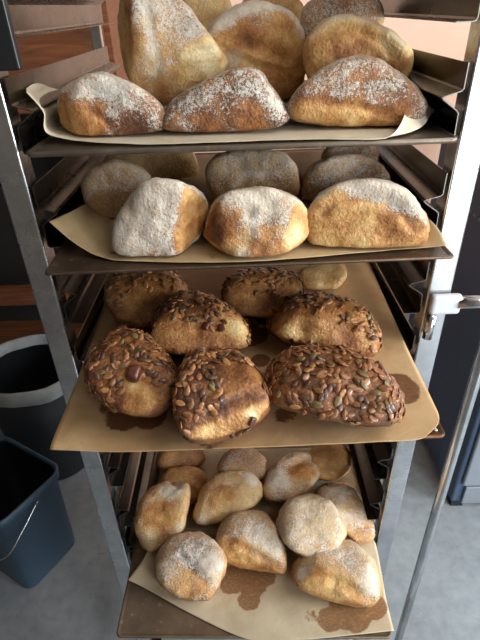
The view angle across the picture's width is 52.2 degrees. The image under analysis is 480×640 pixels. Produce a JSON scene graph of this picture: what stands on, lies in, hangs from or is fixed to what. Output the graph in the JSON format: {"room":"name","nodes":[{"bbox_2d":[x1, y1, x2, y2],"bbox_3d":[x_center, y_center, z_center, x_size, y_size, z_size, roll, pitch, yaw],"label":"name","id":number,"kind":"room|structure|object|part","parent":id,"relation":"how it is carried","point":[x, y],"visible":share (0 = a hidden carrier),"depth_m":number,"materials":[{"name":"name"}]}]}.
{"room":"bakery kitchen","nodes":[
{"label":"bakery kitchen","id":0,"kind":"room"},
{"bbox_2d":[0,314,479,639],"bbox_3d":[0.441,1.089,1.039,4.400,0.080,4.700,-2,33,1],"label":"floor","id":1,"kind":"structure","parent":0,"point":[80,597],"depth_m":1.47,"materials":[{"name":"concrete"}]},
{"bbox_2d":[0,436,74,587],"bbox_3d":[-0.689,0.594,1.476,0.300,0.347,0.255,16,37,26],"label":"bucket","id":2,"kind":"object","parent":1,"relation":"on","point":[36,532],"visible":1,"depth_m":1.45,"materials":[{"name":"blue plastic"}]},
{"bbox_3d":[-0.718,0.545,1.392,0.300,0.113,0.151,16,37,26],"label":"wire handle","id":3,"kind":"part","parent":2,"relation":"part of","materials":[{"name":"silver metal"}]},
{"bbox_2d":[0,334,84,480],"bbox_3d":[-0.708,0.329,1.789,0.366,0.457,0.364,-2,33,1],"label":"waste bin","id":4,"kind":"object","parent":1,"relation":"on","point":[32,401],"visible":0.45,"depth_m":1.73,"materials":[{"name":"black plastic"}]},
{"bbox_2d":[0,0,128,343],"bbox_3d":[-0.948,-0.479,1.956,1.140,1.650,0.380,-2,33,1],"label":"wooden shelf","id":5,"kind":"object","parent":1,"relation":"on","point":[19,313],"visible":0.03,"depth_m":2.00,"materials":[{"name":"brown wood"}]},
{"bbox_3d":[-0.936,-0.102,2.025,1.100,0.060,0.070,-2,33,1],"label":"rail","id":6,"kind":"part","parent":5,"relation":"part of","materials":[{"name":"brown wood"}]},
{"bbox_3d":[-0.949,-0.564,2.115,1.100,1.620,0.020,-2,33,1],"label":"panel","id":7,"kind":"part","parent":5,"relation":"part of","materials":[{"name":"black"}]},
{"bbox_3d":[-0.964,-0.877,1.492,1.100,0.420,0.030,-2,33,1],"label":"drawer","id":8,"kind":"part","parent":5,"relation":"part of","materials":[{"name":"brown wood"}]},
{"bbox_3d":[-0.388,-0.499,1.954,0.020,1.650,0.370,-2,33,1],"label":"panel","id":9,"kind":"part","parent":5,"relation":"part of","materials":[{"name":"brown wood"}]},
{"bbox_2d":[0,0,479,639],"bbox_3d":[0.041,0.069,0.954,0.592,1.750,0.525,-2,33,1],"label":"rack","id":10,"kind":"object","parent":1,"relation":"on","point":[437,77],"visible":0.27,"depth_m":0.62,"materials":[{"name":"metal"}]},
{"bbox_3d":[-0.240,-0.316,0.419,0.058,0.186,0.010,-2,33,1],"label":"guard plate","id":11,"kind":"part","parent":10,"relation":"part of","materials":[{"name":"black plastic"}]},
{"bbox_3d":[-0.236,0.158,0.749,0.029,1.660,0.029,-2,33,1],"label":"post","id":12,"kind":"part","parent":10,"relation":"part of","materials":[{"name":"metal"}]},
{"bbox_3d":[-0.234,-0.080,1.118,0.017,1.660,0.017,-2,33,1],"label":"post","id":13,"kind":"part","parent":10,"relation":"part of","materials":[{"name":"metal"}]},
{"bbox_2d":[26,80,456,157],"bbox_3d":[-0.002,-0.304,0.699,0.442,0.006,0.480,-2,33,0],"label":"baking tray","id":14,"kind":"object","parent":10,"relation":"on","point":[429,133],"visible":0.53,"depth_m":0.50,"materials":[{"name":"metal"}]},
{"bbox_2d":[26,81,434,144],"bbox_3d":[-0.005,-0.320,0.670,0.451,0.052,0.450,-2,33,1],"label":"sheet","id":15,"kind":"object","parent":14,"relation":"on","point":[293,130],"visible":0.28,"depth_m":0.53,"materials":[{"name":"beige paper"}]},
{"bbox_2d":[57,71,165,135],"bbox_3d":[-0.150,-0.251,0.558,0.141,0.063,0.114,-2,33,1],"label":"bread loaf","id":16,"kind":"object","parent":15,"relation":"on","point":[99,103],"visible":0.98,"depth_m":0.51,"materials":[{"name":"brown food"}]},
{"bbox_2d":[117,0,227,105],"bbox_3d":[-0.086,-0.331,0.601,0.141,0.132,0.120,-2,33,1],"label":"bread loaf","id":17,"kind":"object","parent":15,"relation":"on","point":[166,51],"visible":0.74,"depth_m":0.55,"materials":[{"name":"beige food"}]},
{"bbox_2d":[183,0,231,28],"bbox_3d":[-0.056,-0.453,0.790,0.096,0.131,0.106,-2,33,1],"label":"bread loaf","id":18,"kind":"object","parent":15,"relation":"on","point":[206,11],"visible":0.09,"depth_m":0.73,"materials":[{"name":"brown food"}]},
{"bbox_2d":[161,67,290,132],"bbox_3d":[-0.018,-0.251,0.551,0.152,0.063,0.106,-2,33,1],"label":"bread loaf","id":19,"kind":"object","parent":15,"relation":"on","point":[238,99],"visible":0.98,"depth_m":0.51,"materials":[{"name":"brown food"}]},
{"bbox_2d":[206,0,305,99],"bbox_3d":[0.022,-0.374,0.684,0.145,0.123,0.111,-2,33,1],"label":"bread loaf","id":20,"kind":"object","parent":15,"relation":"on","point":[267,37],"visible":0.59,"depth_m":0.64,"materials":[{"name":"brown food"}]},
{"bbox_2d":[242,0,303,21],"bbox_3d":[0.053,-0.486,0.825,0.121,0.112,0.088,-2,33,1],"label":"bread loaf","id":21,"kind":"object","parent":15,"relation":"on","point":[295,6],"visible":0.13,"depth_m":0.77,"materials":[{"name":"brown food"}]},
{"bbox_2d":[300,0,384,40],"bbox_3d":[0.149,-0.409,0.708,0.135,0.113,0.107,-2,33,1],"label":"bread loaf","id":22,"kind":"object","parent":15,"relation":"on","point":[314,11],"visible":0.31,"depth_m":0.65,"materials":[{"name":"brown food"}]},
{"bbox_2d":[286,54,428,126],"bbox_3d":[0.134,-0.259,0.547,0.171,0.071,0.106,-2,33,1],"label":"bread loaf","id":23,"kind":"object","parent":15,"relation":"on","point":[355,90],"visible":0.96,"depth_m":0.51,"materials":[{"name":"brown food"}]},
{"bbox_2d":[302,14,413,78],"bbox_3d":[0.148,-0.330,0.623,0.139,0.103,0.103,-2,33,1],"label":"bread loaf","id":24,"kind":"object","parent":15,"relation":"on","point":[338,36],"visible":0.6,"depth_m":0.58,"materials":[{"name":"brown food"}]},
{"bbox_2d":[50,408,444,450],"bbox_3d":[0.005,0.006,0.737,0.436,0.005,0.480,-2,33,0],"label":"baking tray","id":25,"kind":"object","parent":10,"relation":"on","point":[438,432],"visible":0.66,"depth_m":0.54,"materials":[{"name":"metal"}]},
{"bbox_2d":[50,262,438,451],"bbox_3d":[0.002,-0.002,0.731,0.460,0.014,0.508,-2,33,1],"label":"sheet","id":26,"kind":"object","parent":25,"relation":"on","point":[86,424],"visible":0.43,"depth_m":0.57,"materials":[{"name":"beige paper"}]},
{"bbox_2d":[83,325,177,417],"bbox_3d":[-0.136,0.048,0.591,0.108,0.088,0.213,-13,34,-16],"label":"loaf","id":27,"kind":"object","parent":26,"relation":"on","point":[126,370],"visible":0.94,"depth_m":0.52,"materials":[{"name":"brown food"}]},
{"bbox_2d":[104,270,189,327],"bbox_3d":[-0.143,-0.049,0.747,0.128,0.083,0.207,-9,33,-10],"label":"loaf","id":28,"kind":"object","parent":26,"relation":"on","point":[132,298],"visible":0.72,"depth_m":0.68,"materials":[{"name":"brown food"}]},
{"bbox_2d":[150,290,251,354],"bbox_3d":[-0.057,-0.005,0.673,0.142,0.083,0.187,-2,33,1],"label":"loaf","id":29,"kind":"object","parent":26,"relation":"on","point":[184,322],"visible":0.96,"depth_m":0.61,"materials":[{"name":"brown food"}]},
{"bbox_2d":[172,345,270,443],"bbox_3d":[-0.021,0.067,0.555,0.110,0.088,0.188,-2,33,1],"label":"loaf","id":30,"kind":"object","parent":26,"relation":"on","point":[219,394],"visible":1,"depth_m":0.49,"materials":[{"name":"brown food"}]},
{"bbox_2d":[221,266,304,317],"bbox_3d":[0.035,-0.054,0.745,0.130,0.082,0.192,-2,33,1],"label":"loaf","id":31,"kind":"object","parent":26,"relation":"on","point":[257,292],"visible":0.96,"depth_m":0.68,"materials":[{"name":"brown food"}]},
{"bbox_2d":[297,263,346,289],"bbox_3d":[0.134,-0.082,0.803,0.080,0.060,0.144,3,33,7],"label":"loaf","id":32,"kind":"object","parent":26,"relation":"on","point":[319,276],"visible":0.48,"depth_m":0.75,"materials":[{"name":"beige food"}]},
{"bbox_2d":[265,291,382,356],"bbox_3d":[0.114,-0.008,0.669,0.161,0.083,0.176,-2,33,1],"label":"loaf","id":33,"kind":"object","parent":26,"relation":"on","point":[315,317],"visible":0.97,"depth_m":0.61,"materials":[{"name":"brown food"}]},
{"bbox_2d":[263,343,405,426],"bbox_3d":[0.104,0.060,0.559,0.158,0.087,0.184,-2,33,1],"label":"loaf","id":34,"kind":"object","parent":26,"relation":"on","point":[341,384],"visible":0.99,"depth_m":0.49,"materials":[{"name":"brown food"}]},
{"bbox_2d":[45,148,453,275],"bbox_3d":[0.003,-0.186,0.718,0.437,0.003,0.480,-2,33,-1],"label":"baking tray","id":35,"kind":"object","parent":10,"relation":"on","point":[71,259],"visible":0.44,"depth_m":0.53,"materials":[{"name":"brown metal"}]},
{"bbox_2d":[49,151,446,262],"bbox_3d":[0.004,-0.197,0.701,0.437,0.034,0.451,-2,33,1],"label":"sheet","id":36,"kind":"object","parent":35,"relation":"on","point":[89,230],"visible":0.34,"depth_m":0.55,"materials":[{"name":"beige paper"}]},
{"bbox_2d":[81,159,151,218],"bbox_3d":[-0.164,-0.184,0.649,0.111,0.077,0.107,-2,33,1],"label":"bread loaf","id":37,"kind":"object","parent":36,"relation":"on","point":[106,186],"visible":0.7,"depth_m":0.60,"materials":[{"name":"beige food"}]},
{"bbox_2d":[106,152,198,178],"bbox_3d":[-0.144,-0.260,0.783,0.157,0.058,0.097,-2,33,1],"label":"bread loaf","id":38,"kind":"object","parent":36,"relation":"on","point":[161,165],"visible":0.43,"depth_m":0.75,"materials":[{"name":"brown food"}]},
{"bbox_2d":[111,177,207,256],"bbox_3d":[-0.094,-0.127,0.548,0.117,0.085,0.107,-2,33,1],"label":"bread loaf","id":39,"kind":"object","parent":36,"relation":"on","point":[162,216],"visible":1,"depth_m":0.51,"materials":[{"name":"white food"}]},
{"bbox_2d":[205,150,301,199],"bbox_3d":[0.018,-0.206,0.676,0.132,0.074,0.107,-2,33,1],"label":"bread loaf","id":40,"kind":"object","parent":36,"relation":"on","point":[226,171],"visible":0.63,"depth_m":0.63,"materials":[{"name":"beige food"}]},
{"bbox_2d":[202,186,308,256],"bbox_3d":[0.021,-0.122,0.544,0.130,0.075,0.108,-2,33,1],"label":"bread loaf","id":41,"kind":"object","parent":36,"relation":"on","point":[255,221],"visible":0.98,"depth_m":0.50,"materials":[{"name":"beige food"}]},
{"bbox_2d":[300,154,389,200],"bbox_3d":[0.148,-0.208,0.683,0.137,0.061,0.108,-2,33,1],"label":"bread loaf","id":42,"kind":"object","parent":36,"relation":"on","point":[323,173],"visible":0.46,"depth_m":0.64,"materials":[{"name":"beige food"}]},
{"bbox_2d":[321,146,381,163],"bbox_3d":[0.171,-0.255,0.759,0.101,0.056,0.096,-2,33,1],"label":"bread loaf","id":43,"kind":"object","parent":36,"relation":"on","point":[371,151],"visible":0.16,"depth_m":0.71,"materials":[{"name":"brown food"}]},
{"bbox_2d":[307,178,429,247],"bbox_3d":[0.146,-0.134,0.553,0.154,0.078,0.112,-2,33,1],"label":"bread loaf","id":44,"kind":"object","parent":36,"relation":"on","point":[365,212],"visible":0.98,"depth_m":0.51,"materials":[{"name":"beige food"}]},
{"bbox_2d":[116,444,391,638],"bbox_3d":[0.024,0.368,0.967,0.434,0.004,0.480,-1,33,2],"label":"baking tray","id":45,"kind":"object","parent":10,"relation":"on","point":[144,614],"visible":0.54,"depth_m":0.79,"materials":[{"name":"metal"}]},
{"bbox_2d":[128,448,393,639],"bbox_3d":[0.029,0.383,0.917,0.444,0.023,0.401,-2,33,1],"label":"sheet","id":46,"kind":"object","parent":45,"relation":"on","point":[247,604],"visible":0.27,"depth_m":0.81,"materials":[{"name":"beige paper"}]},
{"bbox_2d":[135,481,190,551],"bbox_3d":[-0.145,0.352,0.921,0.108,0.078,0.172,-2,33,1],"label":"bread loaf","id":47,"kind":"object","parent":46,"relation":"on","point":[162,512],"visible":0.91,"depth_m":0.87,"materials":[{"name":"beige food"}]},
{"bbox_2d":[156,450,205,470],"bbox_3d":[-0.126,0.285,1.040,0.106,0.060,0.100,-2,33,1],"label":"bread loaf","id":48,"kind":"object","parent":46,"relation":"on","point":[165,460],"visible":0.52,"depth_m":1.00,"materials":[{"name":"brown food"}]},
{"bbox_2d":[159,465,207,505],"bbox_3d":[-0.115,0.323,0.980,0.102,0.061,0.118,-2,33,1],"label":"bread loaf","id":49,"kind":"object","parent":46,"relation":"on","point":[195,477],"visible":0.59,"depth_m":0.96,"materials":[{"name":"brown food"}]},
{"bbox_2d":[154,530,226,601],"bbox_3d":[-0.085,0.405,0.834,0.128,0.080,0.148,-2,33,1],"label":"bread loaf","id":50,"kind":"object","parent":46,"relation":"on","point":[190,565],"visible":1,"depth_m":0.79,"materials":[{"name":"beige food"}]},
{"bbox_2d":[193,470,262,525],"bbox_3d":[-0.021,0.333,0.945,0.137,0.078,0.150,-2,33,1],"label":"bread loaf","id":51,"kind":"object","parent":46,"relation":"on","point":[227,492],"visible":0.87,"depth_m":0.90,"materials":[{"name":"beige food"}]},
{"bbox_2d":[217,448,267,480],"bbox_3d":[0.004,0.290,1.009,0.104,0.078,0.132,-2,33,1],"label":"bread loaf","id":52,"kind":"object","parent":46,"relation":"on","point":[249,459],"visible":0.62,"depth_m":0.96,"materials":[{"name":"beige food"}]},
{"bbox_2d":[215,509,286,573],"bbox_3d":[0.017,0.378,0.871,0.126,0.079,0.151,-2,33,1],"label":"bread loaf","id":53,"kind":"object","parent":46,"relation":"on","point":[249,539],"visible":0.94,"depth_m":0.82,"materials":[{"name":"beige food"}]},
{"bbox_2d":[263,451,319,502],"bbox_3d":[0.104,0.302,0.984,0.125,0.079,0.152,-2,33,1],"label":"bread loaf","id":54,"kind":"object","parent":46,"relation":"on","point":[293,474],"visible":0.93,"depth_m":0.93,"materials":[{"name":"beige food"}]},
{"bbox_2d":[309,444,350,481],"bbox_3d":[0.183,0.282,1.010,0.091,0.079,0.138,7,34,14],"label":"bread loaf","id":55,"kind":"object","parent":46,"relation":"on","point":[333,461],"visible":0.67,"depth_m":0.96,"materials":[{"name":"brown food"}]},
{"bbox_2d":[291,539,381,607],"bbox_3d":[0.159,0.410,0.814,0.147,0.078,0.134,-2,33,1],"label":"bread loaf","id":56,"kind":"object","parent":46,"relation":"on","point":[347,574],"visible":0.85,"depth_m":0.77,"materials":[{"name":"beige food"}]},
{"bbox_2d":[276,493,346,556],"bbox_3d":[0.124,0.352,0.866,0.124,0.079,0.156,-2,33,1],"label":"bread loaf","id":57,"kind":"object","parent":56,"relation":"on","point":[308,524],"visible":0.91,"depth_m":0.82,"materials":[{"name":"beige food"}]},
{"bbox_2d":[317,481,374,543],"bbox_3d":[0.196,0.347,0.925,0.094,0.061,0.148,-2,33,1],"label":"bread loaf","id":58,"kind":"object","parent":46,"relation":"on","point":[349,505],"visible":0.7,"depth_m":0.88,"materials":[{"name":"beige food"}]},
{"bbox_3d":[0.256,0.143,0.744,0.029,1.660,0.029,-2,33,1],"label":"post","id":59,"kind":"part","parent":10,"relation":"part of","materials":[{"name":"metal"}]},
{"bbox_3d":[0.257,-0.020,0.614,0.038,0.028,0.011,-2,33,1],"label":"bracket plate","id":60,"kind":"part","parent":10,"relation":"part of","materials":[{"name":"silver metal"}]},
{"bbox_2d":[408,144,479,505],"bbox_3d":[1.022,-0.024,1.600,0.683,1.150,0.663,-2,33,1],"label":"base cabinet","id":61,"kind":"object","parent":1,"relation":"on","point":[460,333],"visible":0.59,"depth_m":1.55,"materials":[{"name":"blue metal"}]},
{"bbox_3d":[1.051,0.562,1.602,0.640,0.080,0.012,-2,33,1],"label":"kick panel","id":62,"kind":"part","parent":61,"relation":"part of","materials":[{"name":"grey ceramic"}]},
{"bbox_3d":[1.027,0.104,1.307,0.655,0.990,0.015,-2,33,1],"label":"panel","id":63,"kind":"part","parent":61,"relation":"part of","materials":[{"name":"grey ceramic"}]},
{"bbox_2d":[194,0,470,202],"bbox_3d":[0.381,-1.296,2.181,4.400,2.700,0.100,-2,33,1],"label":"wall","id":64,"kind":"structure","parent":0,"point":[447,39],"depth_m":2.16,"materials":[{"name":"paint"}]}
]}

